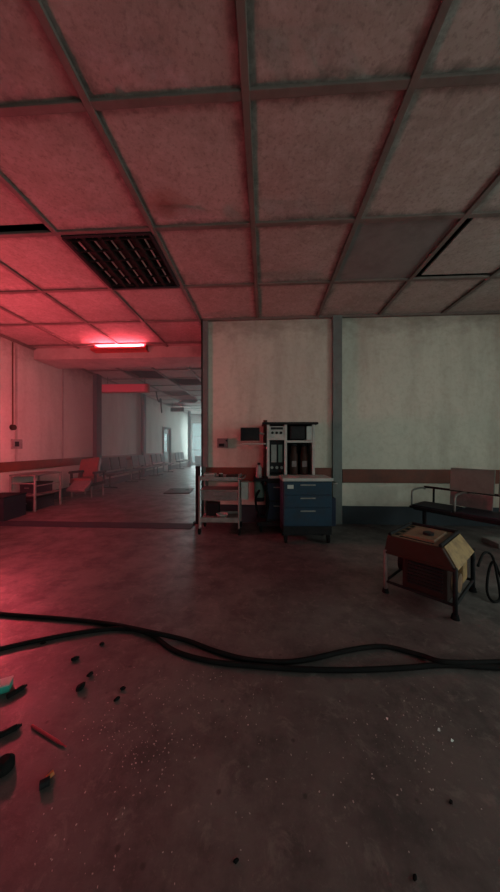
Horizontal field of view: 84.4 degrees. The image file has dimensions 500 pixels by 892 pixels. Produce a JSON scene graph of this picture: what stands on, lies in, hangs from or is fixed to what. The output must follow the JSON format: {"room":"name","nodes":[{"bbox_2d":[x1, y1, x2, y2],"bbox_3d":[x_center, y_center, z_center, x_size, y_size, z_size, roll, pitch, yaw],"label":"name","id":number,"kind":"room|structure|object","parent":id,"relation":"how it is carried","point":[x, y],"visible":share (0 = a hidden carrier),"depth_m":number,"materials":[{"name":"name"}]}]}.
{"room":"hospital interior","nodes":[
{"label":"hospital interior","id":0,"kind":"room"},
{"bbox_2d":[0,337,187,492],"bbox_3d":[-4.842,-0.626,7.374,0.150,4.092,23.100,0,0,3],"label":"wall","id":1,"kind":"structure","parent":0,"point":[39,385],"depth_m":7.17,"materials":[{"name":"paint"}]},
{"bbox_2d":[9,342,16,429],"bbox_3d":[-4.837,-1.220,5.631,0.050,1.804,0.124,0,0,3],"label":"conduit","id":2,"kind":"object","parent":1,"relation":"attached to","point":[12,426],"visible":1,"depth_m":5.62,"materials":[{"name":"grey metal"}]},
{"bbox_2d":[11,439,21,448],"bbox_3d":[-4.828,-0.040,5.710,0.058,0.200,0.220,0,0,3],"label":"switch box","id":3,"kind":"object","parent":1,"relation":"attached to","point":[15,443],"visible":1,"depth_m":5.68,"materials":[{"name":"grey paint"}]},
{"bbox_2d":[15,343,63,460],"bbox_3d":[-4.815,-0.926,6.376,0.012,2.492,1.370,0,0,3],"label":"trim","id":4,"kind":"structure","parent":1,"relation":"attached to","point":[15,343],"depth_m":5.72,"materials":[{"name":"grey metal"}]},
{"bbox_2d":[0,452,162,472],"bbox_3d":[-4.883,0.420,4.922,0.035,0.200,17.900,0,0,3],"label":"trim","id":5,"kind":"structure","parent":1,"relation":"attached to","point":[49,463],"depth_m":6.42,"materials":[{"name":"brown wood"}]},
{"bbox_2d":[93,374,101,488],"bbox_3d":[-4.651,-0.436,8.395,0.120,3.472,0.260,0,0,3],"label":"trim","id":6,"kind":"structure","parent":1,"relation":"attached to","point":[97,379],"depth_m":8.30,"materials":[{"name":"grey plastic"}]},
{"bbox_2d":[34,345,200,368],"bbox_3d":[-2.766,-2.099,6.410,4.100,0.345,0.740,0,0,3],"label":"beam","id":7,"kind":"structure","parent":1,"relation":"attached to","point":[157,356],"depth_m":6.13,"materials":[{"name":"white paint"}]},
{"bbox_2d":[90,344,148,352],"bbox_3d":[-2.802,-2.107,5.941,1.200,0.130,0.200,0,0,3],"label":"lamp","id":8,"kind":"object","parent":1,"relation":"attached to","point":[95,349],"visible":1,"depth_m":5.89,"materials":[{"name":"red"}]},
{"bbox_2d":[54,462,187,498],"bbox_3d":[-4.757,1.190,7.369,0.020,0.220,22.800,0,0,3],"label":"baseboard","id":9,"kind":"structure","parent":1,"relation":"attached to","point":[119,479],"depth_m":9.96,"materials":[{"name":"blue plastic"}]},
{"bbox_2d":[141,394,145,476],"bbox_3d":[-4.478,-0.436,11.590,0.120,3.472,0.260,0,0,3],"label":"trim","id":10,"kind":"structure","parent":1,"relation":"attached to","point":[143,396],"depth_m":11.46,"materials":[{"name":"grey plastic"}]},
{"bbox_2d":[163,427,170,471],"bbox_3d":[-4.399,0.160,14.510,0.120,2.280,1.180,0,0,3],"label":"door","id":11,"kind":"structure","parent":1,"relation":"in","point":[166,430],"depth_m":14.76,"materials":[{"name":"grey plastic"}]},
{"bbox_2d":[0,0,499,413],"bbox_3d":[0.505,-2.211,7.083,10.560,0.122,22.800,0,0,3],"label":"ceiling grid","id":12,"kind":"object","parent":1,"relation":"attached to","point":[246,93],"depth_m":2.13,"materials":[{"name":"grey metal"}]},
{"bbox_2d":[0,311,499,413],"bbox_3d":[0.505,-2.155,7.083,10.560,0.035,22.800,0,0,3],"label":"trim","id":13,"kind":"structure","parent":1,"relation":"attached to","point":[474,312],"depth_m":4.58,"materials":[{"name":"grey metal"}]},
{"bbox_2d":[191,414,200,464],"bbox_3d":[-2.097,-0.626,18.716,4.100,4.092,0.150,0,0,3],"label":"wall","id":14,"kind":"structure","parent":0,"point":[195,418],"depth_m":18.74,"materials":[{"name":"paint"}]},
{"bbox_2d":[192,422,200,463],"bbox_3d":[-2.686,-0.200,18.748,2.600,2.800,0.050,0,0,3],"label":"window","id":15,"kind":"structure","parent":14,"relation":"in","point":[200,422],"depth_m":18.79,"materials":[{"name":"grey metal"}]},
{"bbox_2d":[0,465,499,891],"bbox_3d":[0.505,1.360,7.083,10.860,0.120,23.100,0,0,3],"label":"floor","id":16,"kind":"structure","parent":0,"point":[244,594],"depth_m":1.35,"materials":[{"name":"concrete"}]},
{"bbox_2d":[0,675,13,693],"bbox_3d":[-1.316,1.278,1.468,0.072,0.043,0.062,0,0,-26],"label":"box","id":17,"kind":"object","parent":16,"relation":"on","point":[6,683],"visible":1,"depth_m":1.46,"materials":[{"name":"teal plastic"}]},
{"bbox_2d":[0,753,14,777],"bbox_3d":[-0.987,1.278,1.106,0.068,0.045,0.068,0,0,-8],"label":"stopper","id":18,"kind":"object","parent":16,"relation":"on","point":[7,761],"visible":1,"depth_m":1.10,"materials":[{"name":"black rubber"}]},
{"bbox_2d":[0,723,21,737],"bbox_3d":[-1.089,1.288,1.247,0.089,0.024,0.024,0,0,-40],"label":"marker pen","id":19,"kind":"object","parent":16,"relation":"on","point":[15,727],"visible":1,"depth_m":1.24,"materials":[{"name":"black plastic"}]},
{"bbox_2d":[0,492,26,520],"bbox_3d":[-4.457,1.090,4.967,0.460,0.420,0.524,0,0,-3],"label":"crate","id":20,"kind":"object","parent":16,"relation":"on","point":[12,504],"visible":1,"depth_m":4.93,"materials":[{"name":"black plastic"}]},
{"bbox_2d":[6,684,26,698],"bbox_3d":[-1.226,1.288,1.451,0.024,0.024,0.084,0,0,33],"label":"marker pen","id":21,"kind":"object","parent":16,"relation":"on","point":[20,688],"visible":1,"depth_m":1.44,"materials":[{"name":"black plastic"}]},
{"bbox_2d":[9,471,61,511],"bbox_3d":[-4.491,0.935,5.812,0.540,0.730,0.720,0,0,3],"label":"steel table","id":22,"kind":"object","parent":16,"relation":"on","point":[39,473],"visible":0.89,"depth_m":5.57,"materials":[{"name":"grey paint"}]},
{"bbox_2d":[19,481,52,493],"bbox_3d":[-4.548,0.875,5.873,0.360,0.210,0.464,0,0,8],"label":"crate","id":23,"kind":"object","parent":22,"relation":"on","point":[28,488],"visible":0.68,"depth_m":5.73,"materials":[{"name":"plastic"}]},
{"bbox_2d":[26,490,59,496],"bbox_3d":[-4.491,0.990,5.812,0.520,0.020,0.700,0,0,3],"label":"shelf","id":24,"kind":"object","parent":22,"relation":"attached to","point":[36,494],"depth_m":5.69,"materials":[{"name":"grey metal"}]},
{"bbox_2d":[26,493,54,510],"bbox_3d":[-4.512,1.165,5.791,0.420,0.270,0.584,0,0,0],"label":"crate","id":25,"kind":"object","parent":16,"relation":"on","point":[46,500],"visible":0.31,"depth_m":5.70,"materials":[{"name":"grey plastic"}]},
{"bbox_2d":[39,770,53,790],"bbox_3d":[-0.784,1.286,1.065,0.045,0.029,0.050,0,0,-31],"label":"vial","id":26,"kind":"object","parent":16,"relation":"on","point":[45,782],"visible":1,"depth_m":1.05,"materials":[{"name":"black glass"}]},
{"bbox_2d":[31,724,65,746],"bbox_3d":[-0.900,1.294,1.231,0.234,0.012,0.012,0,0,22],"label":"syringe","id":27,"kind":"object","parent":16,"relation":"on","point":[33,726],"visible":1,"depth_m":1.23,"materials":[{"name":"red plastic"}]},
{"bbox_2d":[76,682,85,691],"bbox_3d":[-0.903,1.287,1.473,0.035,0.026,0.056,0,0,24],"label":"chunk","id":28,"kind":"object","parent":16,"relation":"on","point":[80,686],"visible":1,"depth_m":1.46,"materials":[{"name":"black rubber"}]},
{"bbox_2d":[66,457,105,497],"bbox_3d":[-4.272,0.804,7.126,0.864,0.993,1.218,0,0,3],"label":"reclining chair","id":29,"kind":"object","parent":16,"relation":"on","point":[88,472],"visible":1,"depth_m":7.10,"materials":[{"name":"red leather"}]},
{"bbox_2d":[0,521,194,528],"bbox_3d":[-2.917,1.297,4.565,4.000,0.006,0.300,0,0,3],"label":"trim","id":30,"kind":"structure","parent":16,"relation":"on","point":[2,523],"depth_m":4.54,"materials":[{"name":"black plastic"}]},
{"bbox_2d":[100,456,138,487],"bbox_3d":[-4.312,0.836,9.198,0.529,0.928,1.700,0,0,3],"label":"bench","id":31,"kind":"object","parent":16,"relation":"on","point":[114,463],"visible":0.94,"depth_m":9.02,"materials":[{"name":"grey plastic"}]},
{"bbox_2d":[131,455,159,479],"bbox_3d":[-4.203,0.836,11.195,0.529,0.928,1.700,0,0,3],"label":"bench","id":32,"kind":"object","parent":16,"relation":"on","point":[142,459],"visible":0.95,"depth_m":11.06,"materials":[{"name":"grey plastic"}]},
{"bbox_2d":[151,453,173,474],"bbox_3d":[-4.105,0.836,12.992,0.529,0.928,1.700,0,0,3],"label":"bench","id":33,"kind":"object","parent":16,"relation":"on","point":[155,458],"visible":0.88,"depth_m":12.87,"materials":[{"name":"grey plastic"}]},
{"bbox_2d":[163,488,193,493],"bbox_3d":[-2.030,1.275,7.950,0.700,0.050,0.840,0,0,-3],"label":"floor hatch","id":34,"kind":"object","parent":16,"relation":"on","point":[172,490],"visible":1,"depth_m":7.93,"materials":[{"name":"metal"}]},
{"bbox_2d":[175,452,189,468],"bbox_3d":[-3.929,0.836,16.237,0.529,0.928,1.700,0,0,3],"label":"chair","id":35,"kind":"object","parent":16,"relation":"on","point":[179,455],"visible":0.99,"depth_m":15.87,"materials":[{"name":"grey plastic"}]},
{"bbox_2d":[188,411,190,466],"bbox_3d":[-3.790,-0.436,17.231,0.200,3.472,0.200,0,0,3],"label":"trim","id":36,"kind":"structure","parent":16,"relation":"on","point":[189,412],"depth_m":17.14,"materials":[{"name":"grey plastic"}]},
{"bbox_2d":[193,466,199,523],"bbox_3d":[-0.898,0.820,4.661,0.110,0.960,0.110,0,0,3],"label":"stanchion","id":37,"kind":"object","parent":16,"relation":"on","point":[197,468],"visible":0.78,"depth_m":4.64,"materials":[{"name":"black metal"}]},
{"bbox_2d":[195,456,200,465],"bbox_3d":[-3.112,0.970,18.286,1.000,0.660,0.460,0,0,3],"label":"base cabinet","id":38,"kind":"object","parent":16,"relation":"on","point":[197,458],"visible":0.28,"depth_m":18.07,"materials":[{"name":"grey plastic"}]},
{"bbox_2d":[198,473,248,534],"bbox_3d":[-0.392,0.870,4.238,0.734,0.860,0.483,0,0,2],"label":"trolley","id":39,"kind":"object","parent":16,"relation":"on","point":[238,493],"visible":1,"depth_m":4.04,"materials":[{"name":"grey metal"}]},
{"bbox_2d":[203,473,216,476],"bbox_3d":[-0.615,0.454,4.249,0.168,0.062,0.188,0,0,3],"label":"instrument box","id":40,"kind":"object","parent":39,"relation":"on","point":[205,474],"visible":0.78,"depth_m":4.16,"materials":[{"name":"grey paint"}]},
{"bbox_2d":[206,501,219,515],"bbox_3d":[-0.579,0.985,4.348,0.200,0.200,0.140,0,0,3],"label":"carton","id":41,"kind":"object","parent":39,"relation":"on","point":[212,507],"visible":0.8,"depth_m":4.28,"materials":[{"name":"black cardboard"}]},
{"bbox_2d":[200,474,240,480],"bbox_3d":[-0.445,0.482,4.240,0.592,0.055,0.416,0,0,2],"label":"tray","id":42,"kind":"object","parent":39,"relation":"on","point":[202,478],"depth_m":4.03,"materials":[{"name":"grey paint"}]},
{"bbox_2d":[200,486,240,490],"bbox_3d":[-0.445,0.654,4.240,0.580,0.012,0.400,0,0,2],"label":"shelf","id":43,"kind":"object","parent":39,"relation":"attached to","point":[206,488],"depth_m":4.20,"materials":[{"name":"silver metal"}]},
{"bbox_2d":[200,511,240,522],"bbox_3d":[-0.445,1.085,4.240,0.580,0.070,0.412,0,0,2],"label":"shelf","id":44,"kind":"object","parent":39,"relation":"attached to","point":[233,517],"depth_m":4.04,"materials":[{"name":"grey metal"}]},
{"bbox_2d":[216,512,228,517],"bbox_3d":[-0.418,1.055,4.188,0.190,0.060,0.190,0,0,3],"label":"steel bowl","id":45,"kind":"object","parent":39,"relation":"on","point":[220,514],"visible":0.97,"depth_m":4.21,"materials":[{"name":"silver metal"}]},
{"bbox_2d":[226,474,237,476],"bbox_3d":[-0.275,0.463,4.234,0.170,0.045,0.213,0,0,3],"label":"case","id":46,"kind":"object","parent":39,"relation":"on","point":[227,475],"visible":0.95,"depth_m":4.16,"materials":[{"name":"red paint"}]},
{"bbox_2d":[0,626,499,672],"bbox_3d":[0.011,1.286,1.760,3.688,0.029,0.378,0,0,0],"label":"cable","id":47,"kind":"object","parent":16,"relation":"on","point":[431,665],"visible":0.94,"depth_m":1.60,"materials":[{"name":"black rubber"}]},
{"bbox_2d":[0,612,499,665],"bbox_3d":[-0.273,1.275,1.809,4.434,0.053,0.271,0,0,7],"label":"cable","id":48,"kind":"object","parent":16,"relation":"on","point":[453,662],"visible":0.98,"depth_m":1.73,"materials":[{"name":"black rubber"}]},
{"bbox_2d":[32,572,496,887],"bbox_3d":[0.192,1.298,1.923,3.220,0.003,2.345,0,0,3],"label":"glass grit","id":49,"kind":"object","parent":16,"relation":"on","point":[317,572],"visible":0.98,"depth_m":1.16,"materials":[{"name":"clear glass"}]},
{"bbox_2d":[241,420,317,531],"bbox_3d":[0.444,0.450,4.322,1.170,1.700,0.544,0,0,1],"label":"machine","id":50,"kind":"object","parent":16,"relation":"on","point":[288,447],"visible":0.8,"depth_m":4.18,"materials":[{"name":"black metal"}]},
{"bbox_2d":[256,463,261,477],"bbox_3d":[0.139,0.375,4.275,0.096,0.230,0.096,0,0,3],"label":"plastic bottle","id":51,"kind":"object","parent":50,"relation":"on","point":[258,468],"visible":1,"depth_m":4.24,"materials":[{"name":"grey paint"}]},
{"bbox_2d":[254,481,264,497],"bbox_3d":[0.149,0.670,4.331,0.170,0.260,0.170,0,0,1],"label":"canister","id":52,"kind":"object","parent":50,"relation":"on","point":[258,487],"depth_m":4.26,"materials":[{"name":"metal"}]},
{"bbox_2d":[254,476,279,480],"bbox_3d":[0.544,0.510,4.342,0.970,0.040,0.460,0,0,1],"label":"countertop","id":53,"kind":"structure","parent":50,"relation":"on","point":[255,479],"depth_m":4.12,"materials":[{"name":"black metal"}]},
{"bbox_2d":[262,422,317,425],"bbox_3d":[0.610,-0.343,4.360,0.840,0.035,0.460,0,0,1],"label":"shelf","id":54,"kind":"object","parent":50,"relation":"attached to","point":[263,423],"depth_m":4.14,"materials":[{"name":"black metal"}]},
{"bbox_2d":[288,426,304,439],"bbox_3d":[0.721,-0.200,4.285,0.225,0.200,0.265,0,0,1],"label":"monitor","id":55,"kind":"object","parent":50,"relation":"on","point":[294,432],"depth_m":4.15,"materials":[{"name":"black glass"}]},
{"bbox_2d":[279,475,337,542],"bbox_3d":[0.802,0.863,3.854,0.755,0.875,0.442,0,0,0],"label":"cart","id":56,"kind":"object","parent":16,"relation":"on","point":[307,502],"visible":1,"depth_m":3.65,"materials":[{"name":"blue paint"}]},
{"bbox_2d":[332,496,335,525],"bbox_3d":[1.123,0.890,3.862,0.063,0.380,0.320,0,0,0],"label":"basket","id":57,"kind":"object","parent":56,"relation":"on","point":[333,498],"depth_m":3.70,"materials":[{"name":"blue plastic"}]},
{"bbox_2d":[382,522,476,621],"bbox_3d":[1.600,1.032,2.460,0.660,0.535,0.570,0,0,-41],"label":"portable generator","id":58,"kind":"object","parent":16,"relation":"on","point":[432,560],"visible":1,"depth_m":2.29,"materials":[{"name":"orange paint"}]},
{"bbox_2d":[385,525,458,568],"bbox_3d":[1.599,0.853,2.461,0.801,0.175,0.800,0,0,3],"label":"hood","id":59,"kind":"object","parent":58,"relation":"attached to","point":[438,547],"depth_m":2.32,"materials":[{"name":"brown metal"}]},
{"bbox_2d":[409,468,499,525],"bbox_3d":[2.964,0.805,3.462,0.464,0.989,1.650,0,0,-32],"label":"bench","id":60,"kind":"object","parent":16,"relation":"on","point":[464,481],"visible":0.94,"depth_m":3.70,"materials":[{"name":"grey plastic"}]},
{"bbox_2d":[477,551,499,602],"bbox_3d":[2.099,1.132,2.377,0.331,0.346,0.322,0,0,3],"label":"lead","id":61,"kind":"object","parent":16,"relation":"on","point":[497,571],"visible":1,"depth_m":2.44,"materials":[{"name":"black rubber"}]},
{"bbox_2d":[481,537,499,548],"bbox_3d":[3.350,1.265,3.600,0.420,0.070,0.300,0,0,3],"label":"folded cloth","id":62,"kind":"object","parent":16,"relation":"on","point":[493,541],"visible":1,"depth_m":3.63,"materials":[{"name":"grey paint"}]},
{"bbox_2d":[0,0,499,413],"bbox_3d":[0.526,-2.181,7.082,10.511,0.022,22.792,0,0,3],"label":"ceiling","id":63,"kind":"structure","parent":0,"point":[315,157],"depth_m":2.07,"materials":[{"name":"grey metal"}]},
{"bbox_2d":[61,232,179,289],"bbox_3d":[-1.443,-2.217,3.274,0.966,0.150,0.966,0,0,3],"label":"light","id":64,"kind":"object","parent":63,"relation":"attached to","point":[129,260],"visible":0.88,"depth_m":3.19,"materials":[{"name":"black metal"}]},
{"bbox_2d":[102,377,149,392],"bbox_3d":[-3.931,-1.922,8.650,1.530,0.500,0.172,0,0,3],"label":"sign","id":65,"kind":"object","parent":63,"relation":"hanging from","point":[106,388],"visible":0.85,"depth_m":8.57,"materials":[{"name":"red plastic"}]},
{"bbox_2d":[102,384,144,391],"bbox_3d":[-3.966,-1.802,8.572,1.430,0.220,0.012,0,0,3],"label":"diffuser","id":66,"kind":"object","parent":65,"relation":"attached to","point":[105,387],"depth_m":8.56,"materials":[{"name":"plastic"}]},
{"bbox_2d":[156,392,161,412],"bbox_3d":[-3.611,-1.757,10.934,0.259,0.874,0.061,0,0,-11],"label":"cable","id":67,"kind":"object","parent":63,"relation":"hanging from","point":[158,400],"visible":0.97,"depth_m":10.93,"materials":[{"name":"black rubber"}]},
{"bbox_2d":[170,407,183,411],"bbox_3d":[-3.488,-1.912,13.209,0.640,0.520,0.060,0,0,3],"label":"hanging sign","id":68,"kind":"object","parent":63,"relation":"hanging from","point":[177,409],"visible":0.93,"depth_m":13.18,"materials":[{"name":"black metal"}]},
{"bbox_2d":[178,400,197,402],"bbox_3d":[-2.861,-2.072,12.774,0.800,0.190,0.476,0,0,3],"label":"panel","id":69,"kind":"object","parent":63,"relation":"hanging from","point":[181,401],"visible":0.93,"depth_m":12.68,"materials":[{"name":"metal"}]},
{"bbox_2d":[335,219,458,279],"bbox_3d":[1.552,-2.184,3.111,0.985,0.020,0.985,0,0,3],"label":"ceiling panel","id":70,"kind":"object","parent":63,"relation":"attached to","point":[396,249],"visible":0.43,"depth_m":3.02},
{"bbox_2d":[208,314,499,507],"bbox_3d":[2.500,-0.626,4.636,6.610,4.092,0.150,0,0,3],"label":"wall","id":71,"kind":"structure","parent":0,"point":[419,392],"depth_m":4.59,"materials":[{"name":"beige paint"}]},
{"bbox_2d":[201,319,207,516],"bbox_3d":[-0.771,-0.436,4.784,0.120,3.472,0.150,0,0,3],"label":"trim","id":72,"kind":"structure","parent":71,"relation":"attached to","point":[204,324],"depth_m":4.71,"materials":[{"name":"grey metal"}]},
{"bbox_2d":[217,438,227,447],"bbox_3d":[-0.466,-0.050,4.690,0.180,0.160,0.065,0,0,3],"label":"wall socket","id":73,"kind":"object","parent":71,"relation":"attached to","point":[221,442],"visible":1,"depth_m":4.67,"materials":[{"name":"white plastic"}]},
{"bbox_2d":[206,467,331,481],"bbox_3d":[0.303,0.482,4.663,2.120,0.235,0.035,0,0,3],"label":"trim","id":74,"kind":"structure","parent":71,"relation":"attached to","point":[250,472],"depth_m":4.67,"materials":[{"name":"brown wood"}]},
{"bbox_2d":[332,315,341,524],"bbox_3d":[1.449,-0.436,4.588,0.155,3.472,0.060,0,0,3],"label":"trim","id":75,"kind":"structure","parent":71,"relation":"attached to","point":[336,319],"depth_m":4.56,"materials":[{"name":"grey metal"}]},
{"bbox_2d":[220,504,499,525],"bbox_3d":[2.421,1.150,4.552,6.460,0.300,0.026,0,0,3],"label":"baseboard","id":76,"kind":"structure","parent":71,"relation":"attached to","point":[377,515],"depth_m":4.56,"materials":[{"name":"paint"}]},
{"bbox_2d":[342,469,499,483],"bbox_3d":[3.591,0.497,4.484,4.115,0.225,0.035,0,0,3],"label":"trim","id":77,"kind":"structure","parent":71,"relation":"attached to","point":[348,475],"depth_m":4.53,"materials":[{"name":"brown wood"}]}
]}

